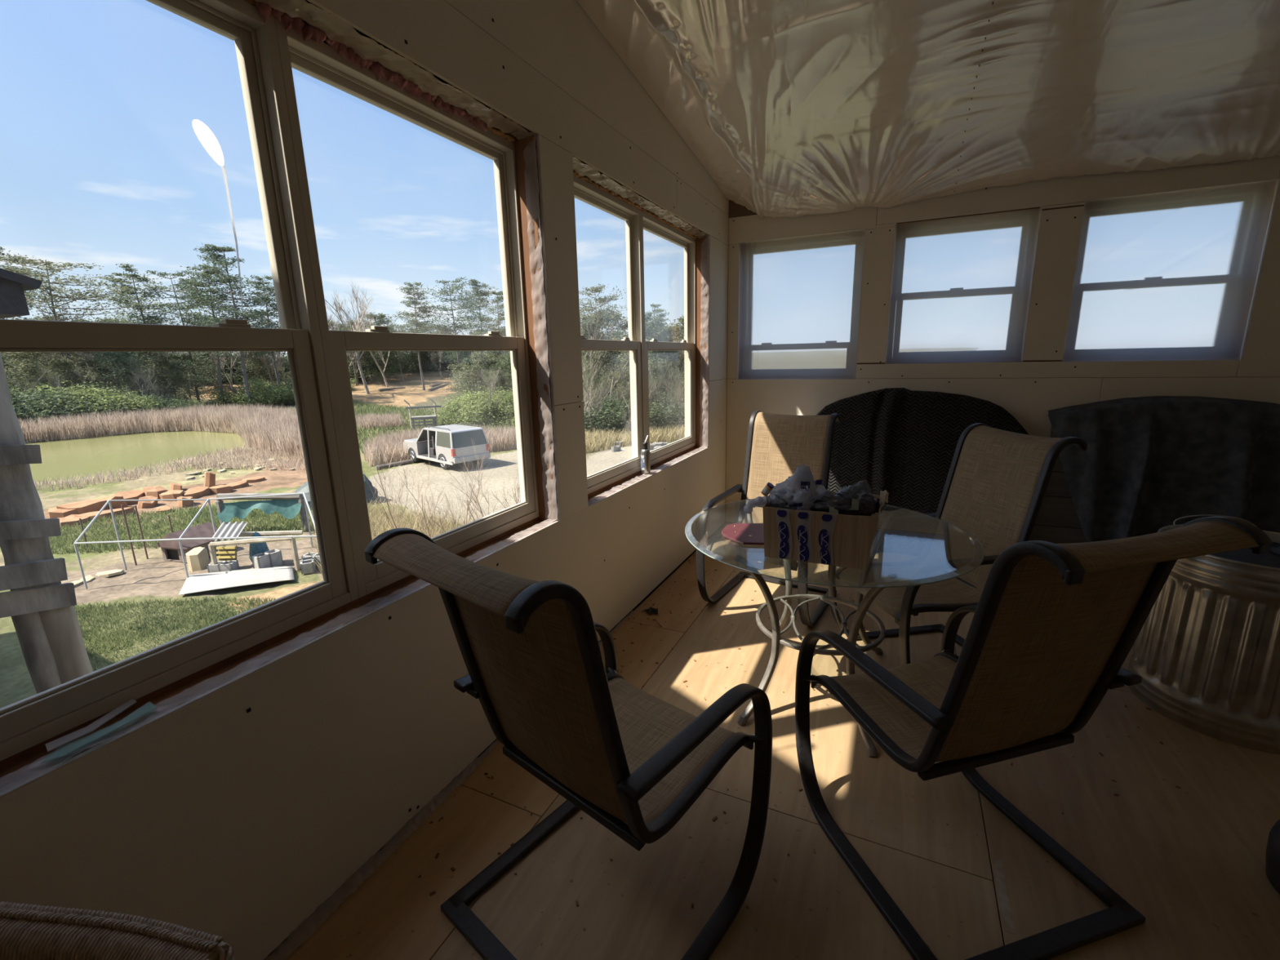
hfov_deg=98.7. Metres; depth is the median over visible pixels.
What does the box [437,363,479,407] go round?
cedar tree
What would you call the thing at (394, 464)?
log
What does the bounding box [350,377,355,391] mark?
bush
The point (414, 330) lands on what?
cedar tree
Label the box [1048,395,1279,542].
covered chair
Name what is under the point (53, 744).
plastic offcut
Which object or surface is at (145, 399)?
bush
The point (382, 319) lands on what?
cedar tree
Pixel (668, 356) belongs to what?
cedar tree
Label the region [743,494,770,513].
plastic bag
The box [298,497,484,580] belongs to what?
dry brush
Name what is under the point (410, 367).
cedar tree
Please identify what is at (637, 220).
window
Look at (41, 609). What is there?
stand
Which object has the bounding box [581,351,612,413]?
young tree
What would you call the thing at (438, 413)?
bush
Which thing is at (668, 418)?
bush
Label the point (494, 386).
bush
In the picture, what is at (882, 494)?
paper scrap
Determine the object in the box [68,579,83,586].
paving stone
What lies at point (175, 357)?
cedar tree
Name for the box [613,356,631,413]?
young tree
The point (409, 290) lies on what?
pine tree
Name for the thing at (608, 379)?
young tree
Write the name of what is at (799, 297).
window
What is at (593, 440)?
dry brush
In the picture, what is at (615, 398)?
bush
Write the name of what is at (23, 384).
bush
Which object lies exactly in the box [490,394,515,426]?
bush
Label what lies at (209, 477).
stone slab
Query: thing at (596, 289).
pine tree
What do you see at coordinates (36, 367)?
cedar tree
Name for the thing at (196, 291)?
pine tree
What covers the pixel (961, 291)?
window
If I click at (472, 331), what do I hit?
cedar tree
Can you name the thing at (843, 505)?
plastic bag
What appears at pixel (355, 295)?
bare tree
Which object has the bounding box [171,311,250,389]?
cedar tree
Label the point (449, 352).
cedar tree
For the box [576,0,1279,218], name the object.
ceiling
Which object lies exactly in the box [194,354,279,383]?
cedar tree
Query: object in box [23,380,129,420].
bush
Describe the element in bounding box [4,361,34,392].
cedar tree
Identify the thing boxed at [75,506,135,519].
stone slab
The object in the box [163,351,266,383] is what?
cedar tree
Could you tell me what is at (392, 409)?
grass
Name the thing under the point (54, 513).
stone slab
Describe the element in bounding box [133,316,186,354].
cedar tree
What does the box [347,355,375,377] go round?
cedar tree
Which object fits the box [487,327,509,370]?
cedar tree
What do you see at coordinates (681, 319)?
cedar tree
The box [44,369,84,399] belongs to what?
young tree
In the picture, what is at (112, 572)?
paving stone
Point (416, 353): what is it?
cedar tree
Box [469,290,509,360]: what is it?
pine tree
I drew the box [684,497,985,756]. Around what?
glass table
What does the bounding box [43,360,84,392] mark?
cedar tree
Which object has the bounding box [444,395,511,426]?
bush
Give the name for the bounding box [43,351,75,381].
bare tree
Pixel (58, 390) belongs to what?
bush
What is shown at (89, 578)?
paving stone
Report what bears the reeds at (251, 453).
on the ground at (153, 578)
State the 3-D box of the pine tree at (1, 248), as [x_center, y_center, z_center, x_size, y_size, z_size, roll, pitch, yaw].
[-62.065,-14.746,54.052,10.021,16.603,11.366,3,13,17]
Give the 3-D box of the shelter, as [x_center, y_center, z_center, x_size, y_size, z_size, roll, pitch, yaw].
[-11.715,1.022,17.074,2.765,1.289,0.492,0,13,4]
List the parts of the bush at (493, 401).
stem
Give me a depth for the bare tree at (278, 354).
76.66 m
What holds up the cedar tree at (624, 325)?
on the ground at (153, 578)
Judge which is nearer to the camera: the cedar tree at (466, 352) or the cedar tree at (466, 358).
the cedar tree at (466, 358)
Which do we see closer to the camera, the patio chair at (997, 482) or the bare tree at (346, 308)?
the patio chair at (997, 482)
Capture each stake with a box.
[79,518,88,549]
[120,504,137,565]
[134,505,148,559]
[167,515,173,533]
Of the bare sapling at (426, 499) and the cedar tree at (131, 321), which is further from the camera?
the cedar tree at (131, 321)
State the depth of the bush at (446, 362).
95.52 m
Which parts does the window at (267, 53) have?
sash, frame, sash, sash, frame, sash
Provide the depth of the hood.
28.26 m
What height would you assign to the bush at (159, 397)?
3.483 m
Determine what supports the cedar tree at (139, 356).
on the ground at (153, 578)
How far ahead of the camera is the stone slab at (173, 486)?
23.14 m
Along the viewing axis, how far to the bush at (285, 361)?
85.16 m
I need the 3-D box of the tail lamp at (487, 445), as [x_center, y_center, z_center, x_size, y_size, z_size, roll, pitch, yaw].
[-7.515,-1.605,27.032,0.150,0.340,0.150,10,17,41]
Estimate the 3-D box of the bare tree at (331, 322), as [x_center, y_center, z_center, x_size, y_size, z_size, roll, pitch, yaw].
[-39.990,-17.538,73.631,6.485,12.540,8.164,-6,13,-18]
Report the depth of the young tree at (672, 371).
38.97 m
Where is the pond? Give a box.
[25,431,245,482]
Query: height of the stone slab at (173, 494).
0.452 m
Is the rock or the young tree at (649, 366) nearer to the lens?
the rock
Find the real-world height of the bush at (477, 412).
3.800 m
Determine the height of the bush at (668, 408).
3.072 m
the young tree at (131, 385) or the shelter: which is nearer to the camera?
the shelter
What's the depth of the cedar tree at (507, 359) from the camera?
50.19 m
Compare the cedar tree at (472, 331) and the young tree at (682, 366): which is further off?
the cedar tree at (472, 331)
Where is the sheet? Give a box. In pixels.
[178,565,294,595]
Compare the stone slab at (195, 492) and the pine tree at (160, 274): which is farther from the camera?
the pine tree at (160, 274)
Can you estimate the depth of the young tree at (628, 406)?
34.63 m
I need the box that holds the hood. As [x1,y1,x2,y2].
[404,438,432,454]
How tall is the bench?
0.938 m
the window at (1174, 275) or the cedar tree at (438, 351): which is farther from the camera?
the cedar tree at (438, 351)
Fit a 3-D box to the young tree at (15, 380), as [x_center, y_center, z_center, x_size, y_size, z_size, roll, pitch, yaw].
[-51.047,-6.613,47.123,3.002,5.140,3.550,-3,13,-9]
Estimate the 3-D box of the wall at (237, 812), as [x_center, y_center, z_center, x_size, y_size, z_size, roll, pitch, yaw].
[0.233,-0.510,1.010,2.494,3.600,6.990,5,14,25]
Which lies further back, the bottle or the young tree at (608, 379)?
the young tree at (608, 379)
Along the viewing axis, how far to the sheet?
13.24 m
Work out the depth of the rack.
14.16 m
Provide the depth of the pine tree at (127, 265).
61.40 m
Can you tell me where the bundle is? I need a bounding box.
[248,531,269,561]
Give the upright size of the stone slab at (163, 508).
0.271 m
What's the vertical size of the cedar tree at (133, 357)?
6.171 m
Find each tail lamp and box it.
[450,448,456,456]
[486,444,489,451]
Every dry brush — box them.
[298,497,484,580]
[584,420,684,453]
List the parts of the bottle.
label panel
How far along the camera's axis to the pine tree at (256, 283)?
66.83 m
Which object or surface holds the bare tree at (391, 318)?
on the ground at (153, 578)
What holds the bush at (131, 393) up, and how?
on the ground at (153, 578)
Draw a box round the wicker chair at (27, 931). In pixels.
[0,901,234,959]
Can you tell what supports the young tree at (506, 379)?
on the ground at (153, 578)
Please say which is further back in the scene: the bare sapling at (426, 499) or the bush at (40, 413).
the bush at (40, 413)
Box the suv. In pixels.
[403,422,490,469]
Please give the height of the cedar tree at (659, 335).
8.226 m
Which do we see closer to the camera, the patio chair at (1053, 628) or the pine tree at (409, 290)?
the patio chair at (1053, 628)
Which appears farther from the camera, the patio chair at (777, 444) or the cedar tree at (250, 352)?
the cedar tree at (250, 352)
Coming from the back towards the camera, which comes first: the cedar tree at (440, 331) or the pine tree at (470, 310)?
the cedar tree at (440, 331)
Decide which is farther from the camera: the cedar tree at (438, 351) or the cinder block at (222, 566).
the cedar tree at (438, 351)
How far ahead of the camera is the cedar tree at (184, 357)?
64.42 m
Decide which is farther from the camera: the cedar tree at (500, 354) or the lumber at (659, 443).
the cedar tree at (500, 354)
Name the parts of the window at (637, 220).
sash, frame, sash, sash, frame, sash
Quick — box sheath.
[721,523,764,545]
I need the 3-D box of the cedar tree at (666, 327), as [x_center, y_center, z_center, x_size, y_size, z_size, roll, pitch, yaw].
[3.905,-11.315,54.447,8.159,8.348,8.947,5,14,25]
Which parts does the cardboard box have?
metal bracket, metal bracket, panel, panel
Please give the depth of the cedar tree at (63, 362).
51.64 m
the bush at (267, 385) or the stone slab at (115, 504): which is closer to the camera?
the stone slab at (115, 504)
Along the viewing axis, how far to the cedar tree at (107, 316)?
67.71 m
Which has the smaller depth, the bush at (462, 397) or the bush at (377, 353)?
the bush at (462, 397)
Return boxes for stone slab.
[48,506,79,518]
[56,497,110,514]
[59,514,89,528]
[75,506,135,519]
[100,494,128,509]
[112,489,144,504]
[137,495,158,508]
[142,485,168,501]
[155,506,172,512]
[158,489,184,501]
[169,482,182,490]
[177,496,193,506]
[184,486,210,498]
[203,471,215,487]
[208,484,233,493]
[226,480,248,488]
[240,475,265,483]
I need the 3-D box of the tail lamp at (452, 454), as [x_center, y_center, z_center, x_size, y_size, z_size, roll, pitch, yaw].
[-8.735,-1.278,25.708,0.150,0.340,0.150,10,17,41]
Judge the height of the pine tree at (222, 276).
17.878 m
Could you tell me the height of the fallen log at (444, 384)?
0.937 m
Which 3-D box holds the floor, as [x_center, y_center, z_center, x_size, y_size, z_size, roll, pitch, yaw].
[1.330,1.331,0.915,4.550,0.201,6.990,5,14,25]
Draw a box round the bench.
[208,530,302,570]
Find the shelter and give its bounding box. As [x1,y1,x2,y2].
[215,493,309,532]
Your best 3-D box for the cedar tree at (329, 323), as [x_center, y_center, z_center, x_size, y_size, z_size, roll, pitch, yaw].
[-50.011,-21.086,88.538,10.131,9.359,11.139,-2,13,-3]
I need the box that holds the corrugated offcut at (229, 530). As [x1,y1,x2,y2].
[212,520,247,541]
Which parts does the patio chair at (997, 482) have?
rail, rail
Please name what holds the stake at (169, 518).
on the ground at (153, 578)
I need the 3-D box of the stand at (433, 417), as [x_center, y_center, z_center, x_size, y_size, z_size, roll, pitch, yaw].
[-16.579,-4.965,42.109,2.606,2.586,1.171,-7,14,-22]
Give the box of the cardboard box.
[762,489,887,569]
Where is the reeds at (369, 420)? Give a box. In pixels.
[355,411,405,431]
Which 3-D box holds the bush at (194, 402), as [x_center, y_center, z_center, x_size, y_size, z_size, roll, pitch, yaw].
[-45.114,-6.867,53.982,5.331,3.549,6.128,10,17,42]
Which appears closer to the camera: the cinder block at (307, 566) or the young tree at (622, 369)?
the cinder block at (307, 566)
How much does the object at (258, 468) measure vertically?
0.128 m
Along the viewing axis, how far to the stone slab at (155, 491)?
21.77 m
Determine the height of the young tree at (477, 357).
5.763 m
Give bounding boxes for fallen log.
[377,386,404,391]
[427,382,450,391]
[429,382,443,387]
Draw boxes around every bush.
[8,384,82,424]
[9,381,115,416]
[9,386,104,422]
[10,383,65,403]
[10,393,59,423]
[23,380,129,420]
[37,380,159,415]
[53,395,136,417]
[56,401,114,417]
[82,386,167,412]
[91,392,159,411]
[97,386,183,415]
[120,393,193,413]
[124,396,193,414]
[152,352,236,384]
[160,391,210,408]
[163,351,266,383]
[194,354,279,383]
[204,375,286,406]
[234,352,290,380]
[240,380,287,398]
[251,383,295,406]
[255,355,290,378]
[256,373,294,406]
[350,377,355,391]
[351,353,383,379]
[409,357,460,376]
[426,400,475,425]
[431,385,495,426]
[432,386,515,427]
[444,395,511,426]
[455,391,515,427]
[460,385,512,417]
[484,386,515,425]
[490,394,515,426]
[493,395,514,420]
[583,393,675,432]
[583,394,671,436]
[584,408,627,433]
[584,408,628,431]
[612,402,684,428]
[623,400,684,431]
[648,395,684,429]
[651,401,684,428]
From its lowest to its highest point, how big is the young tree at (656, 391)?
5.375 m
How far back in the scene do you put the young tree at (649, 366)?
38.59 m
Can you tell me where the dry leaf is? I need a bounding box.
[641,606,657,614]
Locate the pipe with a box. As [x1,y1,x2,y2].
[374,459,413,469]
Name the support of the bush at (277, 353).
on the ground at (153, 578)
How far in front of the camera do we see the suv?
26.57 m
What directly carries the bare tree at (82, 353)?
on the ground at (153, 578)
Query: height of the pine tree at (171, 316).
11.032 m
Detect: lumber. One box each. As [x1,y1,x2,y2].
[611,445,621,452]
[613,440,623,447]
[649,443,655,449]
[653,442,663,446]
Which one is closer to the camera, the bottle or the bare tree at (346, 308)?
the bottle
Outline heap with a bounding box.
[295,473,377,509]
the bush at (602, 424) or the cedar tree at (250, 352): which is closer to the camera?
the bush at (602, 424)
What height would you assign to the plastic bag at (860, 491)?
0.124 m
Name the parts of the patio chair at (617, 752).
rail, rail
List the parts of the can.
bail handle, lid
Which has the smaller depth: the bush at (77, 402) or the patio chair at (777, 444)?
the patio chair at (777, 444)
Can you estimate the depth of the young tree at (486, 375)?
45.51 m
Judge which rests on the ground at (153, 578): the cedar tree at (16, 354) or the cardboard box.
the cedar tree at (16, 354)
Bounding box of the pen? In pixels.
[73,492,316,589]
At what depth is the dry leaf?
3.14 m
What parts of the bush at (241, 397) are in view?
stem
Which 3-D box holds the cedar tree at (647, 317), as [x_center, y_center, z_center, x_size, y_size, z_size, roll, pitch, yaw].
[0.996,-12.341,56.666,8.253,9.521,7.924,7,15,32]
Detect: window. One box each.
[0,0,538,760]
[573,174,695,493]
[736,228,865,379]
[884,208,1042,363]
[1062,178,1279,362]
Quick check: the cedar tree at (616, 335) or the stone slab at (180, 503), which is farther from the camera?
the cedar tree at (616, 335)
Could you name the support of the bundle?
on the ground at (153, 578)
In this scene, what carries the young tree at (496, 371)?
on the ground at (153, 578)
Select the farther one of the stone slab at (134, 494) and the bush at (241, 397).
the bush at (241, 397)
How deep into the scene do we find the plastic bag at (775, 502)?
1.97 m
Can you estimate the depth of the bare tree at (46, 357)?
65.82 m
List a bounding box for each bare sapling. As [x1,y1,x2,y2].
[360,425,424,529]
[396,457,450,537]
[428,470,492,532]
[444,441,497,520]
[486,473,520,508]
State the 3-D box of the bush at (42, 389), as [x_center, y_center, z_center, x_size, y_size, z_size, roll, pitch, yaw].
[-51.404,-5.859,47.981,9.734,5.554,11.056,-4,13,-11]
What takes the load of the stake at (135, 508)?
on the ground at (153, 578)
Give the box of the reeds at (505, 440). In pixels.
[359,423,516,466]
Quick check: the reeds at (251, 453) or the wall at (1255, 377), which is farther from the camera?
the reeds at (251, 453)
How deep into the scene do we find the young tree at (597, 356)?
36.79 m
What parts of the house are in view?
panel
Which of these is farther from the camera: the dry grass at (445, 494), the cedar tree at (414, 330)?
the cedar tree at (414, 330)
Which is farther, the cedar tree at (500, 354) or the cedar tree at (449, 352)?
the cedar tree at (449, 352)
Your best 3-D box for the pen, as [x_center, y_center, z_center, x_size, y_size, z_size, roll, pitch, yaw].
[-10.843,1.320,14.292,5.298,1.892,2.095,-4,13,-10]
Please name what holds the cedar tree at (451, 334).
on the ground at (153, 578)
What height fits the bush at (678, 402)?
2.722 m
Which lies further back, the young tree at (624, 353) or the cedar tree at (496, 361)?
the cedar tree at (496, 361)
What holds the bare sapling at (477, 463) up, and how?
on the ground at (153, 578)
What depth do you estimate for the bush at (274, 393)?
66.05 m
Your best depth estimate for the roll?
1.97 m
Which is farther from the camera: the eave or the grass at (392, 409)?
the grass at (392, 409)
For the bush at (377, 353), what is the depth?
90.42 m
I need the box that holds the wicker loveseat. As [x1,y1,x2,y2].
[816,387,1028,555]
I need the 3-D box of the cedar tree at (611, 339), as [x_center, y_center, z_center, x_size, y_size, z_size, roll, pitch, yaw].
[-0.310,-8.015,43.553,6.730,6.885,7.380,5,14,26]
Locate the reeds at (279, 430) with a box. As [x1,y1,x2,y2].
[18,401,303,458]
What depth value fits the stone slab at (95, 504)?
19.94 m
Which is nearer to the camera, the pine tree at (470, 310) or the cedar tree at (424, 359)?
the pine tree at (470, 310)
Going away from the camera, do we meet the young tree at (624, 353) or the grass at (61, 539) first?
the grass at (61, 539)
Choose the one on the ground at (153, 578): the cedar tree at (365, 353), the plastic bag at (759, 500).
the cedar tree at (365, 353)
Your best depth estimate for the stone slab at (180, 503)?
20.71 m
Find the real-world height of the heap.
1.226 m
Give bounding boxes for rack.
[216,545,236,560]
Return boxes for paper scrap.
[880,490,888,502]
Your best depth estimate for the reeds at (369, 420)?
43.12 m
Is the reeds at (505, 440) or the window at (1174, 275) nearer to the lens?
the window at (1174, 275)
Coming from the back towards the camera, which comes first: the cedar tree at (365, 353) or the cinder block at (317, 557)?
the cedar tree at (365, 353)
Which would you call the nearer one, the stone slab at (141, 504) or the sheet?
the sheet
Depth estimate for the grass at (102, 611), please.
11.31 m
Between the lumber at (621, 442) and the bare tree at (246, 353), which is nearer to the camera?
the lumber at (621, 442)
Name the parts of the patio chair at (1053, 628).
rail, rail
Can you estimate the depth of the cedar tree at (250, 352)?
82.92 m
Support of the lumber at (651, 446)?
on the ground at (153, 578)
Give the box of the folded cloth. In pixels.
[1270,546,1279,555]
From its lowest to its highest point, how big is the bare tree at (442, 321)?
10.006 m
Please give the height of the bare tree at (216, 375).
10.594 m
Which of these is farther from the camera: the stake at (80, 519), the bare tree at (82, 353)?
the bare tree at (82, 353)
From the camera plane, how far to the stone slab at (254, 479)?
24.72 m
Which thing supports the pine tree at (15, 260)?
on the ground at (153, 578)
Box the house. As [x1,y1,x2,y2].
[154,521,220,562]
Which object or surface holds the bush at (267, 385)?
on the ground at (153, 578)
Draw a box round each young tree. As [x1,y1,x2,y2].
[7,373,53,400]
[8,361,53,395]
[40,368,69,390]
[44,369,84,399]
[67,363,118,395]
[106,361,150,395]
[115,354,177,399]
[128,363,162,399]
[468,356,499,394]
[479,363,498,395]
[480,363,506,426]
[504,373,513,395]
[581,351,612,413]
[581,351,615,409]
[582,357,613,431]
[582,364,605,407]
[591,351,629,406]
[595,366,616,404]
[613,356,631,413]
[615,374,631,439]
[623,351,664,399]
[648,358,670,409]
[648,366,663,405]
[656,355,684,406]
[669,360,684,405]
[671,368,684,419]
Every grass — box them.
[48,499,373,554]
[73,594,279,671]
[352,398,515,453]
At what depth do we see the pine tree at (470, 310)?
76.47 m
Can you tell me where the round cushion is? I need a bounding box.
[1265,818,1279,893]
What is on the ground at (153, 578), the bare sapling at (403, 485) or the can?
the bare sapling at (403, 485)
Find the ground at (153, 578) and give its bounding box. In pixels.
[0,354,684,708]
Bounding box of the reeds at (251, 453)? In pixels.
[33,443,305,490]
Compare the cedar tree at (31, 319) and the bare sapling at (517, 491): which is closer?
the bare sapling at (517, 491)
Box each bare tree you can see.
[0,351,56,363]
[35,293,109,387]
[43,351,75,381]
[204,351,239,393]
[208,352,225,384]
[226,351,253,387]
[250,351,281,384]
[263,322,288,389]
[324,287,382,394]
[327,315,362,368]
[330,279,389,386]
[330,321,368,385]
[333,307,373,382]
[388,318,409,380]
[429,351,443,378]
[433,320,461,363]
[454,310,488,366]
[579,295,622,408]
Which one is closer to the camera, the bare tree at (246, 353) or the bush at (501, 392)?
the bush at (501, 392)
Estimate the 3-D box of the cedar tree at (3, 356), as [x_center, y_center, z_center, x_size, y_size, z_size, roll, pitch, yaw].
[-57.971,-8.467,49.168,6.839,7.233,6.567,-11,16,-38]
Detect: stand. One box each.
[0,352,93,693]
[403,398,441,429]
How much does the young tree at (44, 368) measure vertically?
5.901 m
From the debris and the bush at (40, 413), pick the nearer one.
the debris
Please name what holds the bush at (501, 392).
on the ground at (153, 578)
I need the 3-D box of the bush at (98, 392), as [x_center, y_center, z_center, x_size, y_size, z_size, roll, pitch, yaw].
[-48.744,-6.536,49.903,8.709,5.798,10.011,6,14,29]
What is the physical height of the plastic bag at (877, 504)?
0.086 m
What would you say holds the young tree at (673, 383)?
on the ground at (153, 578)
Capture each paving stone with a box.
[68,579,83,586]
[80,574,94,583]
[95,569,124,577]
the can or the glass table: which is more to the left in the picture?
the glass table
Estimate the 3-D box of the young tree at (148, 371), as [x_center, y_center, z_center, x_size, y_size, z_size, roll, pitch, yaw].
[-47.054,-8.152,52.108,2.683,5.897,3.084,-7,14,-22]
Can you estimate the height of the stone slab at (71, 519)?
0.280 m
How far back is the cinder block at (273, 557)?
14.06 m
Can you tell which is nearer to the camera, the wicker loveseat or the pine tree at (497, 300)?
the wicker loveseat
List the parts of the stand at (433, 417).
post, post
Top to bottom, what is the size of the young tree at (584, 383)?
6.559 m
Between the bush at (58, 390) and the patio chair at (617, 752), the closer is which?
the patio chair at (617, 752)
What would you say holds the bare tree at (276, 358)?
on the ground at (153, 578)
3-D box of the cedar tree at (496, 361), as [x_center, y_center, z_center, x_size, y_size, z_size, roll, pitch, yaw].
[-14.196,-9.115,53.536,5.099,5.276,5.631,-9,15,-31]
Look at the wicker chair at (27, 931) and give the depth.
0.78 m
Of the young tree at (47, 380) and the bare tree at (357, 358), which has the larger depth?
the bare tree at (357, 358)
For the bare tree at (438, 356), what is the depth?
92.14 m
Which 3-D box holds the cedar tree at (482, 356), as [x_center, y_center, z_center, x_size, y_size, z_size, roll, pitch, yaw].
[-14.440,-8.505,49.062,6.500,6.064,5.927,6,15,30]
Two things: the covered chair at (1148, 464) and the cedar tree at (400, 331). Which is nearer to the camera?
the covered chair at (1148, 464)
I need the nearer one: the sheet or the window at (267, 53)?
the window at (267, 53)
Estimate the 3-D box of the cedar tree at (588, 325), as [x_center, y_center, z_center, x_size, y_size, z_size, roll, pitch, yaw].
[-3.819,-9.385,45.255,7.477,8.984,7.787,-6,13,-20]
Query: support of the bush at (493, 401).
on the ground at (153, 578)
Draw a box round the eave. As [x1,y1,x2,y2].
[0,268,42,318]
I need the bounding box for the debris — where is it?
[417,555,1181,906]
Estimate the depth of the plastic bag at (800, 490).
1.95 m
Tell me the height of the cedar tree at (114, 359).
7.488 m
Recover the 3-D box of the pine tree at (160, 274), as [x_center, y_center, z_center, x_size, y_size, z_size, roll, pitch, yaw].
[-51.698,-16.324,63.025,12.799,15.146,11.930,-3,13,-6]
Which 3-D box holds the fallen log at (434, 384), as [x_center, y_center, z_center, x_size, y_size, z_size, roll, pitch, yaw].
[-31.101,-14.572,83.999,0.371,0.580,3.817,0,13,6]
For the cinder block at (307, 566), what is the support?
on the ground at (153, 578)
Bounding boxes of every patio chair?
[363,528,772,959]
[696,410,839,626]
[795,515,1273,959]
[827,422,1088,665]
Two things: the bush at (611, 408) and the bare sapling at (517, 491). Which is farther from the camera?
the bush at (611, 408)
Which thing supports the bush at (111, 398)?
on the ground at (153, 578)
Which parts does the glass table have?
leg, leg, petal rod, petal rod, petal rod, glass, petal rod, leg, leg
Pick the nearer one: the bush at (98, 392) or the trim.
the trim
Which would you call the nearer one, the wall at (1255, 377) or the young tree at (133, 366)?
the wall at (1255, 377)
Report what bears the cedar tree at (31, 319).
on the ground at (153, 578)
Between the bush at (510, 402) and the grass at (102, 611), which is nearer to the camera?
the grass at (102, 611)
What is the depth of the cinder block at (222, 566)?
13.78 m
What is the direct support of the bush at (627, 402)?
on the ground at (153, 578)
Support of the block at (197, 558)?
on the ground at (153, 578)
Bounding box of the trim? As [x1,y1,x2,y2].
[0,0,710,959]
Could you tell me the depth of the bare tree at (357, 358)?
72.33 m
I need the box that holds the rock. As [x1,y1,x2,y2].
[217,468,226,472]
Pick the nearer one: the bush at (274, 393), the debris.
the debris
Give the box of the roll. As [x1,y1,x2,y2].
[760,482,773,495]
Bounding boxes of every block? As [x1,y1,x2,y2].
[185,546,210,572]
[206,560,239,573]
[251,549,283,568]
[300,555,315,574]
[301,552,320,565]
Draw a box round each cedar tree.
[0,351,56,385]
[0,351,89,393]
[1,353,28,395]
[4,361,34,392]
[5,360,70,391]
[30,314,62,372]
[31,319,58,382]
[36,357,114,391]
[41,351,121,391]
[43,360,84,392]
[69,356,128,393]
[75,351,162,397]
[91,315,164,385]
[94,351,213,402]
[96,351,170,396]
[106,355,167,395]
[130,320,172,382]
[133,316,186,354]
[146,352,215,404]
[151,353,223,403]
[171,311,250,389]
[226,351,291,384]
[236,351,277,375]
[327,320,342,330]
[333,322,371,380]
[335,319,389,384]
[346,311,423,382]
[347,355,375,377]
[368,324,422,378]
[370,330,426,371]
[375,351,416,377]
[395,351,437,374]
[398,321,447,375]
[410,351,438,374]
[419,351,453,375]
[421,351,450,374]
[429,333,468,373]
[435,351,467,373]
[436,327,455,372]
[436,351,474,375]
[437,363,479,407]
[441,351,509,395]
[446,351,475,374]
[448,357,501,397]
[452,353,509,399]
[466,331,497,364]
[476,359,512,393]
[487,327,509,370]
[495,351,512,391]
[497,354,511,389]
[580,310,629,407]
[582,309,657,399]
[582,329,667,409]
[589,332,626,389]
[592,334,671,405]
[604,334,671,394]
[615,315,684,407]
[644,311,678,390]
[648,336,684,402]
[649,314,684,404]
[651,323,684,391]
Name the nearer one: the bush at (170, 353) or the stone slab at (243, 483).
the stone slab at (243, 483)
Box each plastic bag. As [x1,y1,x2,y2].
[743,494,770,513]
[755,493,793,509]
[768,463,831,511]
[809,493,858,515]
[834,480,877,514]
[858,494,884,515]
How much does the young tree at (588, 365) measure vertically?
5.486 m
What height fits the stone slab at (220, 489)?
0.284 m
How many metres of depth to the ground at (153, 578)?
20.96 m
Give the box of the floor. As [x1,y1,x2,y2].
[284,523,1279,959]
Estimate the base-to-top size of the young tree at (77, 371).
5.909 m
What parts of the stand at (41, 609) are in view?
post, log leg, log leg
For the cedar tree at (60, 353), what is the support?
on the ground at (153, 578)
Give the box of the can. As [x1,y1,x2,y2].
[1127,514,1279,754]
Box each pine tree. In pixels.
[0,246,61,373]
[0,253,180,390]
[79,262,191,387]
[108,269,251,403]
[162,262,263,405]
[171,315,202,382]
[178,243,280,407]
[240,275,283,384]
[385,281,448,390]
[399,276,491,381]
[455,278,506,362]
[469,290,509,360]
[578,284,628,386]
[644,303,674,377]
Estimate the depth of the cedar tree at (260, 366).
76.86 m
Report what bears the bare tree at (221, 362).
on the ground at (153, 578)
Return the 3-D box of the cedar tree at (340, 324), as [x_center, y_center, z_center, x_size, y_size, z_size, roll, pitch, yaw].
[-45.393,-19.939,85.797,8.208,9.065,8.928,-6,13,-19]
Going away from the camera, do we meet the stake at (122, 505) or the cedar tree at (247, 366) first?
the stake at (122, 505)
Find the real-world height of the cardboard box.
0.231 m
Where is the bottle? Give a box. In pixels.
[640,435,650,473]
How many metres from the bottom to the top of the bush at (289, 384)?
4.830 m
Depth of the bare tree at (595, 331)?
42.81 m
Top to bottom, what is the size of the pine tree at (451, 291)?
15.799 m
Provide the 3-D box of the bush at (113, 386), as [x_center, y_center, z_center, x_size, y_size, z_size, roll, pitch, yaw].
[-49.073,-6.507,51.608,9.475,4.574,8.475,7,15,31]
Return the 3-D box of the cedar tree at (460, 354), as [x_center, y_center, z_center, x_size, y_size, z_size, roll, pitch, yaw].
[-29.959,-20.633,92.170,8.324,7.460,7.538,-7,14,-23]
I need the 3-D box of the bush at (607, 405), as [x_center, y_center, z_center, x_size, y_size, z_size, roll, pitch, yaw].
[-1.750,-4.058,37.468,9.398,3.619,8.274,-11,16,-37]
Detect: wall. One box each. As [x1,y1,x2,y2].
[0,0,1075,959]
[724,155,1279,528]
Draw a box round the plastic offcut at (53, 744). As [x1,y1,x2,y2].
[45,698,136,751]

